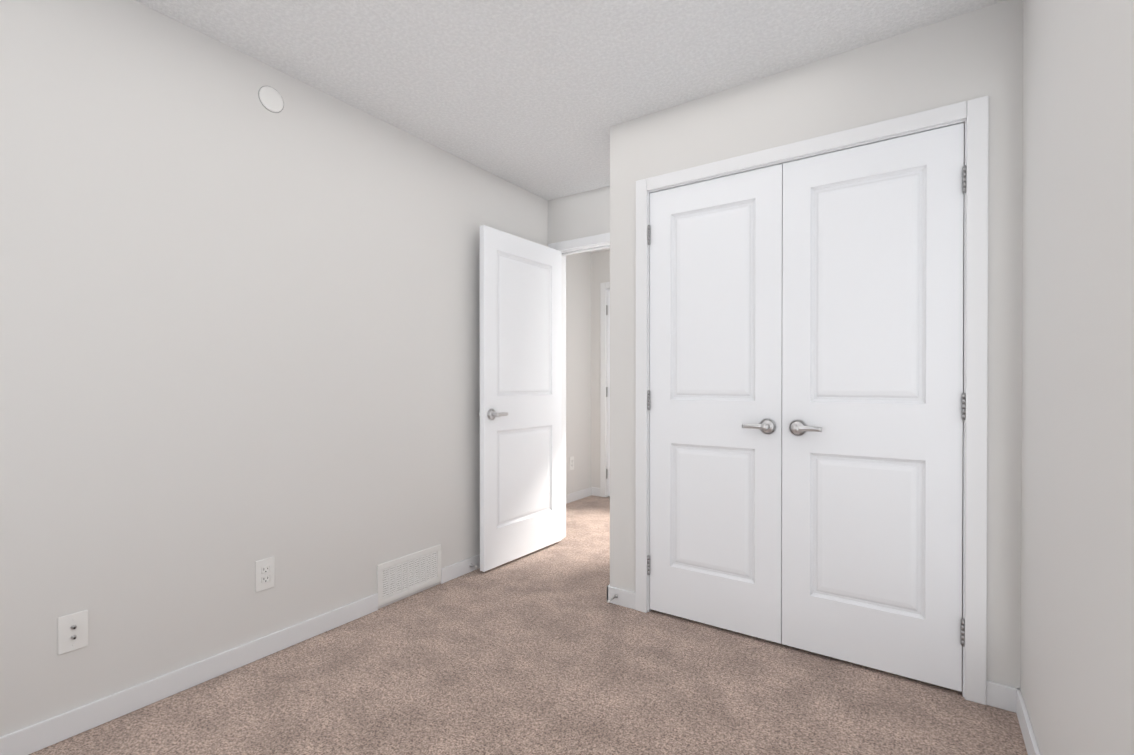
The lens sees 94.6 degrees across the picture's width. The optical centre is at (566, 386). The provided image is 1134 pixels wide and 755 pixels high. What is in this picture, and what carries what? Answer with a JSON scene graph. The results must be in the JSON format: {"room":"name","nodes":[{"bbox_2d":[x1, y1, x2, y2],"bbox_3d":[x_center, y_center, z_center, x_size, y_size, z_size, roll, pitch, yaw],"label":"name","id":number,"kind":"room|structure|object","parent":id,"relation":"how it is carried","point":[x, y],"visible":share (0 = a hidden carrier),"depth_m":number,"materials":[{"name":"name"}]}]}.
{"room":"empty bedroom","nodes":[
{"label":"empty bedroom","id":0,"kind":"room"},
{"bbox_2d":[0,0,547,736],"bbox_3d":[-1.332,-0.108,2.108,0.110,2.428,4.290,0,0,34],"label":"wall","id":1,"kind":"structure","parent":0,"point":[238,330],"depth_m":1.97,"materials":[{"name":"white paint"}]},
{"bbox_2d":[58,610,87,654],"bbox_3d":[-1.564,0.780,1.661,0.017,0.118,0.072,0,0,34],"label":"outlet","id":2,"kind":"object","parent":1,"relation":"attached to","point":[73,632],"visible":1,"depth_m":1.66,"materials":[{"name":"white plastic"}]},
{"bbox_2d":[0,593,377,754],"bbox_3d":[-1.683,1.068,1.492,0.012,0.082,2.647,0,0,34],"label":"baseboard","id":3,"kind":"structure","parent":1,"relation":"attached to","point":[33,738],"depth_m":1.87,"materials":[{"name":"white wood"}]},
{"bbox_2d":[255,557,274,591],"bbox_3d":[-1.236,0.770,2.146,0.009,0.125,0.075,0,0,34],"label":"duplex electrical outlet","id":4,"kind":"object","parent":1,"relation":"attached to","point":[264,574],"visible":1,"depth_m":2.14,"materials":[{"name":"white plastic"}]},
{"bbox_2d":[258,86,283,112],"bbox_3d":[-1.220,-1.186,2.163,0.008,0.102,0.102,0,0,34],"label":"cover","id":5,"kind":"object","parent":1,"relation":"attached to","point":[270,99],"visible":1,"depth_m":2.16,"materials":[{"name":"white plastic"}]},
{"bbox_2d":[377,544,440,606],"bbox_3d":[-0.820,0.984,2.753,0.012,0.206,0.410,0,0,34],"label":"air vent","id":6,"kind":"object","parent":1,"relation":"in","point":[400,577],"visible":1,"depth_m":2.73,"materials":[{"name":"white metal"}]},
{"bbox_2d":[440,554,479,583],"bbox_3d":[-0.418,1.059,3.341,0.012,0.082,1.013,0,0,34],"label":"baseboard","id":7,"kind":"structure","parent":1,"relation":"attached to","point":[455,570],"depth_m":3.03,"materials":[{"name":"white wood"}]},
{"bbox_2d":[29,495,1027,754],"bbox_3d":[-0.062,1.156,2.124,3.254,0.100,5.740,0,0,34],"label":"floor","id":8,"kind":"structure","parent":0,"point":[549,649],"depth_m":1.89,"materials":[{"name":"carpet"}]},
{"bbox_2d":[135,0,1005,252],"bbox_3d":[-0.062,-1.372,2.111,3.254,0.100,5.740,0,0,34],"label":"ceiling","id":9,"kind":"structure","parent":0,"point":[539,98],"depth_m":2.08,"materials":[{"name":"white paint"}]},
{"bbox_2d":[566,252,590,494],"bbox_3d":[-0.148,-0.121,4.776,0.110,2.428,1.450,0,0,34],"label":"wall","id":10,"kind":"structure","parent":0,"point":[578,358],"depth_m":5.06,"materials":[{"name":"white paint"}]},
{"bbox_2d":[569,456,573,469],"bbox_3d":[0.046,0.728,4.958,0.009,0.125,0.075,0,0,34],"label":"outlet","id":11,"kind":"object","parent":10,"relation":"attached to","point":[571,463],"visible":1,"depth_m":4.95,"materials":[{"name":"white plastic"}]},
{"bbox_2d":[566,487,591,503],"bbox_3d":[-0.129,1.052,4.702,0.012,0.082,1.340,0,0,34],"label":"baseboard","id":12,"kind":"structure","parent":10,"relation":"attached to","point":[578,495],"depth_m":5.04,"materials":[{"name":"white wood"}]},
{"bbox_2d":[548,186,609,243],"bbox_3d":[0.927,-0.113,3.094,2.504,2.428,0.110,0,0,34],"label":"wall","id":13,"kind":"structure","parent":0,"point":[580,215],"depth_m":3.60,"materials":[{"name":"white paint"}]},
{"bbox_2d":[478,225,561,571],"bbox_3d":[-0.273,0.070,3.382,0.155,2.028,0.772,0,0,36],"label":"bedroom door","id":14,"kind":"structure","parent":13,"relation":"in","point":[520,413],"depth_m":3.31,"materials":[{"name":"white wood"}]},
{"bbox_2d":[548,233,609,538],"bbox_3d":[0.275,0.042,3.541,0.898,2.113,0.142,0,0,34],"label":"door frame","id":15,"kind":"structure","parent":13,"relation":"attached to","point":[586,249],"depth_m":3.76,"materials":[{"name":"white wood"}]},
{"bbox_2d":[591,250,609,487],"bbox_3d":[1.402,-0.120,4.526,2.730,2.428,0.110,0,0,34],"label":"wall","id":16,"kind":"structure","parent":0,"point":[600,266],"depth_m":5.22,"materials":[{"name":"white paint"}]},
{"bbox_2d":[592,487,599,495],"bbox_3d":[0.288,1.049,5.221,0.113,0.082,0.012,0,0,34],"label":"baseboard","id":17,"kind":"structure","parent":16,"relation":"attached to","point":[595,491],"depth_m":5.22,"materials":[{"name":"white wood"}]},
{"bbox_2d":[600,282,609,496],"bbox_3d":[0.733,0.035,4.975,0.894,2.113,0.126,0,0,34],"label":"door frame","id":18,"kind":"structure","parent":16,"relation":"attached to","point":[604,286],"depth_m":5.16,"materials":[{"name":"white wood"}]},
{"bbox_2d":[606,289,609,495],"bbox_3d":[0.698,0.062,4.932,0.769,2.028,0.095,0,0,34],"label":"hall door","id":19,"kind":"structure","parent":16,"relation":"in","point":[608,392],"depth_m":5.15,"materials":[{"name":"white wood"}]},
{"bbox_2d":[610,0,1022,688],"bbox_3d":[0.910,-0.109,2.269,1.600,2.428,0.110,0,0,34],"label":"wall","id":20,"kind":"structure","parent":0,"point":[960,58],"depth_m":1.97,"materials":[{"name":"white paint"}]},
{"bbox_2d":[607,594,617,602],"bbox_3d":[0.226,1.058,2.611,0.021,0.021,0.085,0,0,34],"label":"door stop","id":21,"kind":"object","parent":20,"relation":"attached to","point":[615,596],"visible":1,"depth_m":2.62,"materials":[{"name":"grey metal"}]},
{"bbox_2d":[607,586,635,609],"bbox_3d":[0.274,1.062,2.637,0.165,0.082,0.012,0,0,34],"label":"baseboard","id":22,"kind":"structure","parent":20,"relation":"attached to","point":[626,598],"depth_m":2.63,"materials":[{"name":"white wood"}]},
{"bbox_2d":[647,164,782,643],"bbox_3d":[0.644,0.075,2.376,0.619,2.028,0.095,0,0,34],"label":"closet door","id":23,"kind":"structure","parent":20,"relation":"in","point":[714,407],"depth_m":2.37,"materials":[{"name":"white wood"}]},
{"bbox_2d":[636,96,988,704],"bbox_3d":[0.936,0.072,2.253,1.263,2.067,0.110,0,0,34],"label":"door frame","id":24,"kind":"structure","parent":20,"relation":"attached to","point":[964,121],"depth_m":1.93,"materials":[{"name":"white wood"}]},
{"bbox_2d":[782,123,966,691],"bbox_3d":[1.157,0.076,2.025,0.619,2.028,0.095,0,0,34],"label":"closet door","id":25,"kind":"structure","parent":20,"relation":"in","point":[873,406],"depth_m":2.02,"materials":[{"name":"white wood"}]},
{"bbox_2d":[986,680,1019,712],"bbox_3d":[1.498,1.067,1.799,0.091,0.082,0.012,0,0,34],"label":"baseboard","id":26,"kind":"structure","parent":20,"relation":"attached to","point":[1000,696],"depth_m":1.80,"materials":[{"name":"white wood"}]},
{"bbox_2d":[1020,0,1133,754],"bbox_3d":[0.825,-0.101,0.631,0.110,2.428,4.290,0,0,34],"label":"wall","id":27,"kind":"structure","parent":0,"point":[1077,572],"depth_m":1.12,"materials":[{"name":"white paint"}]},
{"bbox_2d":[1016,688,1040,754],"bbox_3d":[0.580,1.074,0.387,0.012,0.082,3.380,0,0,34],"label":"baseboard","id":28,"kind":"structure","parent":27,"relation":"attached to","point":[1030,742],"depth_m":1.62,"materials":[{"name":"white wood"}]}
]}

